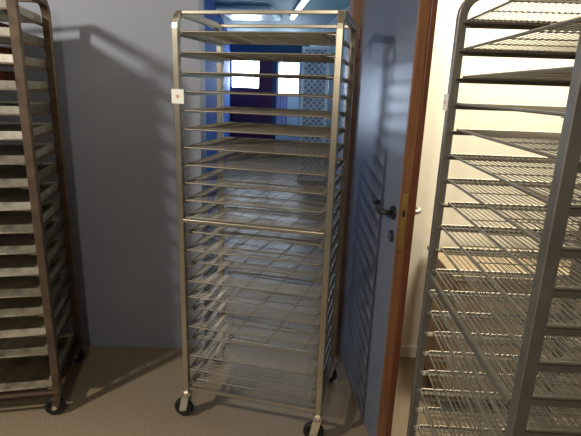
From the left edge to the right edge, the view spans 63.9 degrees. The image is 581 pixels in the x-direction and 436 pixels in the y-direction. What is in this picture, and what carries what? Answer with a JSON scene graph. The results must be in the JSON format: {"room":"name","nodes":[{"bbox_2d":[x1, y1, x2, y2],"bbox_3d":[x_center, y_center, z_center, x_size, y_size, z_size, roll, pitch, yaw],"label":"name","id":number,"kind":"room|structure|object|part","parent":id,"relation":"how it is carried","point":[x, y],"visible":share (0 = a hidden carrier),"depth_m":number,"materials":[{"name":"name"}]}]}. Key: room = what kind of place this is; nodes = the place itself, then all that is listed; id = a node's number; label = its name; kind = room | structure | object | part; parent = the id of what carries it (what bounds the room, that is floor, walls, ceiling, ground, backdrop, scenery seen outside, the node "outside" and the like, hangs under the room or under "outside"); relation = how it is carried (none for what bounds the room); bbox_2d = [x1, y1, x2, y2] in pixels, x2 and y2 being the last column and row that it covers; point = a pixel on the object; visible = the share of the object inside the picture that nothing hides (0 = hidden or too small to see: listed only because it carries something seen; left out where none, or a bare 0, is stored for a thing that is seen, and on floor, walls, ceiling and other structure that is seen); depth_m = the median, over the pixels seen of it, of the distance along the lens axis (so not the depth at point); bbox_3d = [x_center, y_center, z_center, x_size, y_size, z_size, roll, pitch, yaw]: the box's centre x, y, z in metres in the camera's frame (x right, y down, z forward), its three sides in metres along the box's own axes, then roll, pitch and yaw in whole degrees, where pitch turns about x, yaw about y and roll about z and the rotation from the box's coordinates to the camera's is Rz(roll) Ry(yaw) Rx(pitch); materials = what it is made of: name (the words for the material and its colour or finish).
{"room":"bakery storage room","nodes":[
{"label":"bakery storage room","id":0,"kind":"room"},
{"bbox_2d":[204,0,229,216],"bbox_3d":[-1.119,-1.641,6.644,0.120,2.600,8.382,1,16,-5],"label":"wall","id":1,"kind":"structure","parent":0,"point":[211,84],"depth_m":6.12,"materials":[{"name":"blue paint"}]},
{"bbox_2d":[230,44,301,152],"bbox_3d":[-0.206,-2.749,10.733,3.400,2.600,0.150,2,16,0],"label":"wall","id":2,"kind":"structure","parent":0,"point":[233,48],"depth_m":10.39,"materials":[{"name":"blue paint"}]},
{"bbox_2d":[230,61,272,153],"bbox_3d":[-0.907,-2.581,10.751,0.950,2.220,0.060,2,16,0],"label":"door","id":3,"kind":"structure","parent":2,"relation":"in","point":[244,84],"depth_m":10.64,"materials":[{"name":"purple paint"}]},
{"bbox_3d":[-1.018,-3.274,10.559,0.600,0.610,0.020,2,16,0],"label":"pane","id":4,"kind":"part","parent":3,"relation":"part of","materials":[{"name":"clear glass"}]},
{"bbox_2d":[276,96,287,124],"bbox_3d":[-0.207,-2.417,10.714,0.260,0.750,0.030,2,16,0],"label":"hanging cloth","id":5,"kind":"object","parent":2,"relation":"hanging from","point":[281,101],"visible":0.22,"depth_m":10.67,"materials":[{"name":"blue fabric"}]},
{"bbox_2d":[275,62,300,153],"bbox_3d":[-0.062,-2.553,10.755,0.540,2.220,0.050,2,16,0],"label":"door","id":6,"kind":"structure","parent":2,"relation":"in","point":[284,85],"depth_m":10.62,"materials":[{"name":"blue paint"}]},
{"bbox_3d":[-0.041,-3.168,10.579,0.440,0.660,0.020,2,16,0],"label":"pane","id":7,"kind":"part","parent":6,"relation":"part of","materials":[{"name":"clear glass"}]},
{"bbox_2d":[214,0,348,31],"bbox_3d":[0.101,-2.941,6.426,4.800,0.100,8.640,2,16,0],"label":"ceiling","id":8,"kind":"structure","parent":0,"point":[276,4],"depth_m":7.00,"materials":[{"name":"teal paint"}]},
{"bbox_2d":[216,5,274,9],"bbox_3d":[-0.625,-2.793,6.115,0.810,0.065,0.331,4,16,7],"label":"ceiling lamp","id":9,"kind":"object","parent":8,"relation":"attached to","point":[218,7],"depth_m":6.36,"materials":[{"name":"blue paint"}]},
{"bbox_2d":[225,15,281,20],"bbox_3d":[-0.521,-3.026,6.962,0.838,0.065,0.540,4,16,7],"label":"ceiling lamp","id":10,"kind":"object","parent":8,"relation":"attached to","point":[253,17],"depth_m":6.97,"materials":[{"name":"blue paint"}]},
{"bbox_2d":[289,0,308,19],"bbox_3d":[0.125,-2.758,6.082,0.090,0.065,2.012,0,16,-6],"label":"ceiling lamp","id":11,"kind":"object","parent":8,"relation":"attached to","point":[301,3],"visible":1,"depth_m":5.96,"materials":[{"name":"white plastic"}]},
{"bbox_2d":[0,0,580,348],"bbox_3d":[-0.331,-0.569,2.523,5.500,2.800,0.160,2,16,0],"label":"wall","id":12,"kind":"structure","parent":0,"point":[114,58],"depth_m":2.49,"materials":[{"name":"grey paint"}]},
{"bbox_2d":[330,0,362,353],"bbox_3d":[-0.071,-0.223,2.619,0.827,2.100,0.176,2,16,0],"label":"trim","id":13,"kind":"structure","parent":12,"relation":"attached to","point":[355,6],"depth_m":2.51,"materials":[{"name":"brown wood"}]},
{"bbox_2d":[338,0,437,435],"bbox_3d":[0.384,-0.062,2.150,0.175,2.048,0.806,0,16,-7],"label":"door","id":14,"kind":"structure","parent":12,"relation":"in","point":[396,43],"depth_m":1.95,"materials":[{"name":"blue paint"}]},
{"bbox_3d":[0.360,-0.045,1.861,0.056,0.030,0.149,0,16,-6],"label":"lever handle","id":15,"kind":"part","parent":14,"relation":"part of","materials":[{"name":"black plastic"}]},
{"bbox_3d":[0.425,0.018,1.760,0.022,0.220,0.003,0,16,-6],"label":"latch plate","id":16,"kind":"part","parent":14,"relation":"part of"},
{"bbox_3d":[0.484,-0.026,1.831,0.055,0.048,0.124,0,16,-6],"label":"lever handle","id":17,"kind":"part","parent":14,"relation":"part of","materials":[{"name":"silver metal"}]},
{"bbox_2d":[400,345,416,357],"bbox_3d":[1.362,0.826,2.805,2.020,0.075,0.014,2,16,0],"label":"baseboard","id":18,"kind":"structure","parent":12,"relation":"attached to","point":[405,350],"depth_m":2.80,"materials":[{"name":"white"}]},
{"bbox_2d":[0,154,580,435],"bbox_3d":[-0.362,0.352,4.617,5.500,0.100,13.900,2,16,0],"label":"floor","id":19,"kind":"structure","parent":0,"point":[113,390],"depth_m":2.41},
{"bbox_2d":[0,0,85,414],"bbox_3d":[-1.446,-0.029,2.124,0.725,1.900,0.492,-1,16,-12],"label":"rack","id":20,"kind":"object","parent":19,"relation":"on","point":[55,405],"visible":0.98,"depth_m":2.15,"materials":[{"name":"metal"}]},
{"bbox_2d":[0,0,41,22],"bbox_3d":[-1.401,-0.856,1.899,0.593,0.036,0.451,-1,16,-12],"label":"sheet pan","id":21,"kind":"object","parent":20,"relation":"on","point":[27,13],"visible":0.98,"depth_m":2.04,"materials":[{"name":"metal"}]},
{"bbox_2d":[0,27,43,45],"bbox_3d":[-1.407,-0.765,1.937,0.593,0.036,0.451,-1,16,-12],"label":"sheet pan","id":22,"kind":"object","parent":20,"relation":"on","point":[4,31],"visible":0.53,"depth_m":2.03,"materials":[{"name":"metal"}]},
{"bbox_2d":[0,22,8,26],"bbox_3d":[-1.331,-0.799,1.946,0.260,0.045,0.300,-1,16,-12],"label":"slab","id":23,"kind":"object","parent":22,"relation":"on","point":[1,24],"visible":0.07,"depth_m":1.95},
{"bbox_2d":[0,54,46,67],"bbox_3d":[-1.408,-0.668,1.955,0.593,0.036,0.451,-1,16,-12],"label":"sheet pan","id":24,"kind":"object","parent":20,"relation":"on","point":[5,59],"visible":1,"depth_m":1.99,"materials":[{"name":"metal"}]},
{"bbox_2d":[0,47,11,53],"bbox_3d":[-1.335,-0.705,1.972,0.260,0.045,0.300,-1,16,-12],"label":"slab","id":25,"kind":"object","parent":24,"relation":"on","point":[3,50],"visible":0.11,"depth_m":1.97,"materials":[{"name":"brown"}]},
{"bbox_2d":[0,80,48,89],"bbox_3d":[-1.411,-0.573,1.978,0.593,0.036,0.451,-1,16,-12],"label":"sheet pan","id":26,"kind":"object","parent":20,"relation":"on","point":[4,84],"visible":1,"depth_m":1.97,"materials":[{"name":"metal"}]},
{"bbox_2d":[0,71,15,80],"bbox_3d":[-1.338,-0.610,1.999,0.260,0.045,0.300,-1,16,-12],"label":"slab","id":27,"kind":"object","parent":26,"relation":"on","point":[4,75],"visible":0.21,"depth_m":1.99,"materials":[{"name":"brown"}]},
{"bbox_2d":[0,101,50,115],"bbox_3d":[-1.416,-0.482,2.015,0.593,0.036,0.451,-1,16,-12],"label":"sheet pan","id":28,"kind":"object","parent":20,"relation":"on","point":[6,107],"visible":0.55,"depth_m":2.05,"materials":[{"name":"metal"}]},
{"bbox_2d":[0,122,52,139],"bbox_3d":[-1.418,-0.385,2.034,0.593,0.036,0.451,-1,16,-12],"label":"sheet pan","id":29,"kind":"object","parent":20,"relation":"on","point":[8,130],"visible":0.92,"depth_m":2.07,"materials":[{"name":"metal"}]},
{"bbox_2d":[0,143,54,164],"bbox_3d":[-1.420,-0.290,2.057,0.593,0.036,0.451,-1,16,-12],"label":"sheet pan","id":30,"kind":"object","parent":20,"relation":"on","point":[10,153],"visible":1,"depth_m":2.08,"materials":[{"name":"metal"}]},
{"bbox_2d":[0,162,56,187],"bbox_3d":[-1.426,-0.199,2.094,0.593,0.036,0.451,-1,16,-12],"label":"sheet pan","id":31,"kind":"object","parent":20,"relation":"on","point":[10,175],"visible":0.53,"depth_m":2.10,"materials":[{"name":"metal"}]},
{"bbox_2d":[0,182,58,210],"bbox_3d":[-1.428,-0.102,2.113,0.593,0.036,0.451,-1,16,-12],"label":"sheet pan","id":32,"kind":"object","parent":20,"relation":"on","point":[12,198],"visible":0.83,"depth_m":2.10,"materials":[{"name":"metal"}]},
{"bbox_2d":[0,200,60,233],"bbox_3d":[-1.430,-0.007,2.136,0.593,0.036,0.451,-1,16,-12],"label":"sheet pan","id":33,"kind":"object","parent":20,"relation":"on","point":[10,221],"visible":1,"depth_m":2.09,"materials":[{"name":"metal"}]},
{"bbox_2d":[0,218,62,254],"bbox_3d":[-1.436,0.084,2.173,0.593,0.036,0.451,-1,16,-12],"label":"sheet pan","id":34,"kind":"object","parent":20,"relation":"on","point":[13,243],"visible":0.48,"depth_m":2.10,"materials":[{"name":"metal"}]},
{"bbox_2d":[0,236,64,276],"bbox_3d":[-1.438,0.181,2.192,0.593,0.036,0.451,-1,16,-12],"label":"sheet pan","id":35,"kind":"object","parent":20,"relation":"on","point":[12,264],"visible":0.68,"depth_m":2.11,"materials":[{"name":"metal"}]},
{"bbox_2d":[0,254,65,297],"bbox_3d":[-1.440,0.276,2.215,0.593,0.036,0.451,-1,16,-12],"label":"sheet pan","id":36,"kind":"object","parent":20,"relation":"on","point":[12,286],"visible":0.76,"depth_m":2.12,"materials":[{"name":"metal"}]},
{"bbox_2d":[0,271,67,316],"bbox_3d":[-1.446,0.367,2.252,0.593,0.036,0.451,-1,16,-12],"label":"sheet pan","id":37,"kind":"object","parent":20,"relation":"on","point":[16,306],"visible":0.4,"depth_m":2.14,"materials":[{"name":"metal"}]},
{"bbox_2d":[0,288,69,337],"bbox_3d":[-1.447,0.464,2.271,0.593,0.036,0.451,-1,16,-12],"label":"sheet pan","id":38,"kind":"object","parent":20,"relation":"on","point":[18,326],"visible":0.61,"depth_m":2.16,"materials":[{"name":"metal"}]},
{"bbox_2d":[0,305,70,357],"bbox_3d":[-1.450,0.559,2.293,0.593,0.036,0.451,-1,16,-12],"label":"sheet pan","id":39,"kind":"object","parent":20,"relation":"on","point":[28,345],"visible":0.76,"depth_m":2.17,"materials":[{"name":"metal"}]},
{"bbox_2d":[0,333,74,391],"bbox_3d":[-1.458,0.730,2.353,0.593,0.036,0.451,-1,16,-12],"label":"sheet pan","id":40,"kind":"object","parent":20,"relation":"on","point":[25,372],"visible":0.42,"depth_m":2.29,"materials":[{"name":"metal"}]},
{"bbox_3d":[-1.110,0.863,2.215,0.052,0.084,0.043,-1,16,-12],"label":"fork leg","id":41,"kind":"part","parent":20,"relation":"part of","materials":[{"name":"metal"}]},
{"bbox_3d":[-1.147,0.764,2.416,0.027,0.024,0.412,-1,16,-12],"label":"rail","id":42,"kind":"part","parent":20,"relation":"part of","materials":[{"name":"metal"}]},
{"bbox_2d":[171,10,356,435],"bbox_3d":[-0.125,0.048,2.162,0.725,1.820,0.500,5,16,12],"label":"rack","id":43,"kind":"object","parent":19,"relation":"on","point":[184,406],"visible":0.87,"depth_m":2.05,"materials":[{"name":"metal"}]},
{"bbox_3d":[-0.502,0.878,2.236,0.052,0.084,0.043,5,16,12],"label":"fork leg","id":44,"kind":"part","parent":43,"relation":"part of","materials":[{"name":"silver metal"}]},
{"bbox_3d":[-0.413,-0.045,2.207,0.026,1.685,0.481,5,16,12],"label":"frame","id":45,"kind":"part","parent":43,"relation":"part of","materials":[{"name":"metal"}]},
{"bbox_3d":[-0.440,0.745,2.427,0.020,0.024,0.429,5,16,12],"label":"rail","id":46,"kind":"part","parent":43,"relation":"part of","materials":[{"name":"metal"}]},
{"bbox_2d":[188,287,332,345],"bbox_3d":[-0.122,0.460,2.272,0.604,0.007,0.472,5,16,12],"label":"wire tray","id":47,"kind":"object","parent":43,"relation":"on","point":[208,315],"visible":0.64,"depth_m":2.18,"materials":[{"name":"silver metal"}]},
{"bbox_2d":[189,310,331,375],"bbox_3d":[-0.127,0.601,2.311,0.604,0.007,0.472,5,16,12],"label":"wire tray","id":48,"kind":"object","parent":43,"relation":"in","point":[206,346],"visible":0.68,"depth_m":2.21,"materials":[{"name":"silver metal"}]},
{"bbox_2d":[190,322,330,390],"bbox_3d":[-0.129,0.672,2.331,0.604,0.007,0.472,5,16,12],"label":"wire tray","id":49,"kind":"object","parent":43,"relation":"on","point":[210,354],"visible":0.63,"depth_m":2.24,"materials":[{"name":"silver metal"}]},
{"bbox_2d":[188,261,334,314],"bbox_3d":[-0.117,0.318,2.232,0.604,0.007,0.472,5,16,12],"label":"wire tray","id":50,"kind":"object","parent":43,"relation":"on","point":[193,290],"visible":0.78,"depth_m":2.15,"materials":[{"name":"silver metal"}]},
{"bbox_2d":[185,194,338,230],"bbox_3d":[-0.105,-0.036,2.134,0.604,0.007,0.472,5,16,12],"label":"wire tray","id":51,"kind":"object","parent":43,"relation":"in","point":[213,206],"visible":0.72,"depth_m":2.05,"materials":[{"name":"silver metal"}]},
{"bbox_2d":[186,222,337,265],"bbox_3d":[-0.109,0.106,2.173,0.604,0.007,0.472,5,16,12],"label":"wire tray","id":52,"kind":"object","parent":43,"relation":"on","point":[221,230],"visible":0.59,"depth_m":2.07,"materials":[{"name":"silver metal"}]},
{"bbox_2d":[188,247,335,297],"bbox_3d":[-0.113,0.246,2.218,0.604,0.007,0.472,5,16,12],"label":"wire tray","id":53,"kind":"object","parent":43,"relation":"on","point":[333,264],"visible":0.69,"depth_m":2.12,"materials":[{"name":"silver metal"}]},
{"bbox_2d":[193,331,330,399],"bbox_3d":[-0.123,0.734,2.384,0.604,0.007,0.472,5,16,12],"label":"wire tray","id":54,"kind":"object","parent":43,"relation":"on","point":[205,375],"visible":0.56,"depth_m":2.30,"materials":[{"name":"silver metal"}]},
{"bbox_2d":[185,180,339,213],"bbox_3d":[-0.102,-0.107,2.114,0.604,0.007,0.472,5,16,12],"label":"wire tray","id":55,"kind":"object","parent":43,"relation":"on","point":[201,199],"visible":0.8,"depth_m":2.03,"materials":[{"name":"silver metal"}]},
{"bbox_2d":[192,295,332,355],"bbox_3d":[-0.115,0.520,2.329,0.604,0.007,0.472,5,16,12],"label":"wire tray","id":56,"kind":"object","parent":43,"relation":"on","point":[218,317],"visible":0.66,"depth_m":2.25,"materials":[{"name":"silver metal"}]},
{"bbox_2d":[183,137,342,157],"bbox_3d":[-0.095,-0.319,2.055,0.604,0.007,0.472,5,16,12],"label":"wire tray","id":57,"kind":"object","parent":43,"relation":"on","point":[231,140],"visible":0.88,"depth_m":2.02,"materials":[{"name":"silver metal"}]},
{"bbox_2d":[185,166,340,194],"bbox_3d":[-0.099,-0.178,2.098,0.604,0.007,0.472,5,16,12],"label":"wire tray","id":58,"kind":"object","parent":43,"relation":"on","point":[276,188],"visible":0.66,"depth_m":2.02,"materials":[{"name":"silver metal"}]},
{"bbox_2d":[185,151,341,175],"bbox_3d":[-0.096,-0.250,2.082,0.604,0.007,0.472,5,16,12],"label":"wire tray","id":59,"kind":"object","parent":43,"relation":"on","point":[225,153],"visible":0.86,"depth_m":2.04,"materials":[{"name":"silver metal"}]},
{"bbox_2d":[183,122,343,137],"bbox_3d":[-0.091,-0.391,2.039,0.604,0.007,0.472,5,16,12],"label":"wire tray","id":60,"kind":"object","parent":43,"relation":"on","point":[229,127],"visible":0.94,"depth_m":1.99,"materials":[{"name":"silver metal"}]},
{"bbox_2d":[192,270,334,325],"bbox_3d":[-0.109,0.377,2.294,0.604,0.007,0.472,5,16,12],"label":"wire tray","id":61,"kind":"object","parent":43,"relation":"in","point":[221,287],"visible":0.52,"depth_m":2.19,"materials":[{"name":"silver metal"}]},
{"bbox_2d":[189,206,338,245],"bbox_3d":[-0.100,0.027,2.182,0.604,0.007,0.472,5,16,12],"label":"wire tray","id":62,"kind":"object","parent":43,"relation":"in","point":[335,221],"visible":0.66,"depth_m":2.10,"materials":[{"name":"silver metal"}]},
{"bbox_2d":[191,232,336,277],"bbox_3d":[-0.101,0.164,2.240,0.604,0.007,0.472,5,16,12],"label":"wire tray","id":63,"kind":"object","parent":43,"relation":"in","point":[335,244],"visible":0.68,"depth_m":2.15,"materials":[{"name":"silver metal"}]},
{"bbox_2d":[180,31,348,45],"bbox_3d":[-0.080,-0.744,1.937,0.604,0.007,0.472,5,16,12],"label":"wire tray","id":64,"kind":"object","parent":43,"relation":"on","point":[227,37],"visible":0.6,"depth_m":1.89,"materials":[{"name":"silver metal"}]},
{"bbox_2d":[180,51,348,62],"bbox_3d":[-0.083,-0.673,1.956,0.604,0.007,0.472,5,16,12],"label":"wire tray","id":65,"kind":"object","parent":43,"relation":"on","point":[229,56],"visible":0.8,"depth_m":1.91,"materials":[{"name":"silver metal"}]},
{"bbox_2d":[183,106,345,117],"bbox_3d":[-0.087,-0.464,2.027,0.604,0.007,0.472,5,16,12],"label":"wire tray","id":66,"kind":"object","parent":43,"relation":"in","point":[223,109],"visible":0.88,"depth_m":1.96,"materials":[{"name":"silver metal"}]},
{"bbox_2d":[182,71,347,79],"bbox_3d":[-0.083,-0.605,1.985,0.604,0.007,0.472,5,16,12],"label":"wire tray","id":67,"kind":"object","parent":43,"relation":"on","point":[226,74],"visible":0.89,"depth_m":1.84,"materials":[{"name":"silver metal"}]},
{"bbox_2d":[184,91,345,97],"bbox_3d":[-0.087,-0.531,1.996,0.604,0.007,0.472,5,16,12],"label":"wire tray","id":68,"kind":"object","parent":43,"relation":"on","point":[210,92],"visible":0.83,"depth_m":1.81,"materials":[{"name":"silver metal"}]},
{"bbox_3d":[0.114,0.936,2.103,0.052,0.084,0.043,5,16,12],"label":"fork leg","id":69,"kind":"part","parent":43,"relation":"part of","materials":[{"name":"silver metal"}]},
{"bbox_3d":[0.176,0.803,2.294,0.020,0.024,0.429,5,16,12],"label":"rail","id":70,"kind":"part","parent":43,"relation":"part of","materials":[{"name":"metal"}]},
{"bbox_3d":[0.203,0.013,2.074,0.026,1.685,0.481,5,16,12],"label":"frame","id":71,"kind":"part","parent":43,"relation":"part of","materials":[{"name":"metal"}]},
{"bbox_2d":[297,46,329,180],"bbox_3d":[0.381,-1.712,7.830,0.454,2.200,0.050,2,16,0],"label":"perforated panel","id":72,"kind":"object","parent":19,"relation":"on","point":[308,86],"depth_m":7.73,"materials":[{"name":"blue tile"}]},
{"bbox_2d":[406,0,580,435],"bbox_3d":[0.665,0.339,1.214,0.500,1.820,0.762,3,16,2],"label":"rack","id":73,"kind":"object","parent":19,"relation":"on","point":[567,166],"visible":0.8,"depth_m":0.89,"materials":[{"name":"grey metal"}]},
{"bbox_2d":[418,424,504,435],"bbox_3d":[0.668,0.826,1.330,0.472,0.007,0.642,3,16,2],"label":"wire tray","id":74,"kind":"object","parent":73,"relation":"on","point":[420,425],"visible":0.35,"depth_m":1.63,"materials":[{"name":"silver metal"}]},
{"bbox_2d":[423,407,565,435],"bbox_3d":[0.681,0.755,1.310,0.472,0.007,0.642,3,16,2],"label":"wire tray","id":75,"kind":"object","parent":73,"relation":"on","point":[424,408],"visible":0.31,"depth_m":1.57,"materials":[{"name":"silver metal"}]},
{"bbox_2d":[420,388,575,435],"bbox_3d":[0.663,0.683,1.291,0.472,0.007,0.642,3,16,2],"label":"wire tray","id":76,"kind":"object","parent":73,"relation":"on","point":[421,389],"visible":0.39,"depth_m":1.51,"materials":[{"name":"silver metal"}]},
{"bbox_3d":[0.663,0.683,1.291,0.472,0.007,0.642,3,16,2],"label":"frame","id":77,"kind":"part","parent":76,"relation":"part of","materials":[{"name":"grey metal"}]},
{"bbox_2d":[426,370,580,435],"bbox_3d":[0.681,0.613,1.271,0.472,0.007,0.642,3,16,2],"label":"wire tray","id":78,"kind":"object","parent":73,"relation":"on","point":[427,371],"visible":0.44,"depth_m":1.44,"materials":[{"name":"silver metal"}]},
{"bbox_2d":[427,350,580,435],"bbox_3d":[0.678,0.542,1.251,0.472,0.007,0.642,3,16,2],"label":"wire tray","id":79,"kind":"object","parent":73,"relation":"on","point":[430,351],"visible":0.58,"depth_m":1.37,"materials":[{"name":"silver metal"}]},
{"bbox_2d":[428,290,580,433],"bbox_3d":[0.663,0.329,1.193,0.472,0.007,0.642,3,16,2],"label":"wire tray","id":80,"kind":"object","parent":73,"relation":"on","point":[497,410],"visible":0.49,"depth_m":1.10,"materials":[{"name":"silver metal"}]},
{"bbox_2d":[429,311,580,435],"bbox_3d":[0.673,0.401,1.212,0.472,0.007,0.642,3,16,2],"label":"wire tray","id":81,"kind":"object","parent":73,"relation":"on","point":[476,399],"visible":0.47,"depth_m":1.22,"materials":[{"name":"silver metal"}]},
{"bbox_2d":[433,331,580,435],"bbox_3d":[0.691,0.472,1.231,0.472,0.007,0.642,3,16,2],"label":"wire tray","id":82,"kind":"object","parent":73,"relation":"on","point":[434,332],"visible":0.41,"depth_m":1.31,"materials":[{"name":"silver metal"}]},
{"bbox_2d":[435,269,580,400],"bbox_3d":[0.678,0.259,1.173,0.472,0.007,0.642,3,16,2],"label":"wire tray","id":83,"kind":"object","parent":73,"relation":"on","point":[496,360],"visible":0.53,"depth_m":1.12,"materials":[{"name":"silver metal"}]},
{"bbox_2d":[440,224,580,328],"bbox_3d":[0.683,0.117,1.133,0.472,0.007,0.642,3,16,2],"label":"wire tray","id":84,"kind":"object","parent":73,"relation":"on","point":[523,313],"visible":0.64,"depth_m":1.13,"materials":[{"name":"silver metal"}]},
{"bbox_2d":[455,102,565,116],"bbox_3d":[0.695,-0.236,1.035,0.472,0.007,0.642,3,16,2],"label":"wire tray","id":85,"kind":"object","parent":73,"relation":"on","point":[536,109],"visible":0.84,"depth_m":1.07,"materials":[{"name":"silver metal"}]},
{"bbox_2d":[441,247,580,365],"bbox_3d":[0.690,0.189,1.153,0.472,0.007,0.642,3,16,2],"label":"wire tray","id":86,"kind":"object","parent":73,"relation":"on","point":[490,309],"visible":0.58,"depth_m":1.12,"materials":[{"name":"silver metal"}]},
{"bbox_2d":[446,178,580,250],"bbox_3d":[0.688,-0.024,1.094,0.472,0.007,0.642,3,16,2],"label":"wire tray","id":87,"kind":"object","parent":73,"relation":"on","point":[509,220],"visible":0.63,"depth_m":1.10,"materials":[{"name":"silver metal"}]},
{"bbox_2d":[448,202,580,290],"bbox_3d":[0.700,0.047,1.113,0.472,0.007,0.642,3,16,2],"label":"wire tray","id":88,"kind":"object","parent":73,"relation":"on","point":[493,240],"visible":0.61,"depth_m":1.12,"materials":[{"name":"silver metal"}]},
{"bbox_2d":[449,153,580,208],"bbox_3d":[0.690,-0.095,1.074,0.472,0.007,0.642,3,16,2],"label":"wire tray","id":89,"kind":"object","parent":73,"relation":"on","point":[575,205],"visible":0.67,"depth_m":1.13,"materials":[{"name":"silver metal"}]},
{"bbox_2d":[462,66,572,81],"bbox_3d":[0.707,-0.307,1.014,0.472,0.007,0.642,3,16,2],"label":"wire tray","id":90,"kind":"object","parent":73,"relation":"on","point":[564,74],"visible":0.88,"depth_m":1.06,"materials":[{"name":"silver metal"}]},
{"bbox_2d":[456,128,580,164],"bbox_3d":[0.704,-0.165,1.054,0.472,0.007,0.642,3,16,2],"label":"wire tray","id":91,"kind":"object","parent":73,"relation":"on","point":[534,135],"visible":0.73,"depth_m":1.14,"materials":[{"name":"silver metal"}]},
{"bbox_2d":[462,16,580,53],"bbox_3d":[0.700,-0.378,0.995,0.472,0.007,0.642,3,16,2],"label":"wire tray","id":92,"kind":"object","parent":73,"relation":"on","point":[540,30],"visible":0.95,"depth_m":1.06,"materials":[{"name":"silver metal"}]},
{"bbox_2d":[466,0,580,24],"bbox_3d":[0.702,-0.449,0.975,0.472,0.007,0.642,3,16,2],"label":"wire tray","id":93,"kind":"object","parent":73,"relation":"on","point":[475,18],"visible":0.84,"depth_m":1.11,"materials":[{"name":"silver metal"}]},
{"bbox_3d":[0.651,0.368,0.856,0.481,1.685,0.026,3,16,2],"label":"frame","id":94,"kind":"part","parent":73,"relation":"part of","materials":[{"name":"grey metal"}]},
{"bbox_2d":[424,245,580,404],"bbox_3d":[1.281,0.580,2.464,1.070,0.725,0.470,2,16,0],"label":"base cabinet","id":95,"kind":"object","parent":19,"relation":"on","point":[443,262],"visible":0.19,"depth_m":2.29,"materials":[{"name":"beige wood"}]},
{"bbox_3d":[1.022,0.608,2.268,0.505,0.620,0.018,2,16,0],"label":"door","id":96,"kind":"part","parent":95,"relation":"part of","materials":[{"name":"beige wood"}]},
{"bbox_3d":[1.537,0.626,2.268,0.505,0.620,0.018,2,16,0],"label":"door","id":97,"kind":"part","parent":95,"relation":"part of","materials":[{"name":"beige wood"}]},
{"bbox_2d":[316,7,348,188],"bbox_3d":[0.770,-1.576,6.644,0.120,2.600,8.382,1,16,-5],"label":"wall","id":98,"kind":"structure","parent":0,"point":[334,21],"depth_m":7.29,"materials":[{"name":"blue paint"}]}
]}

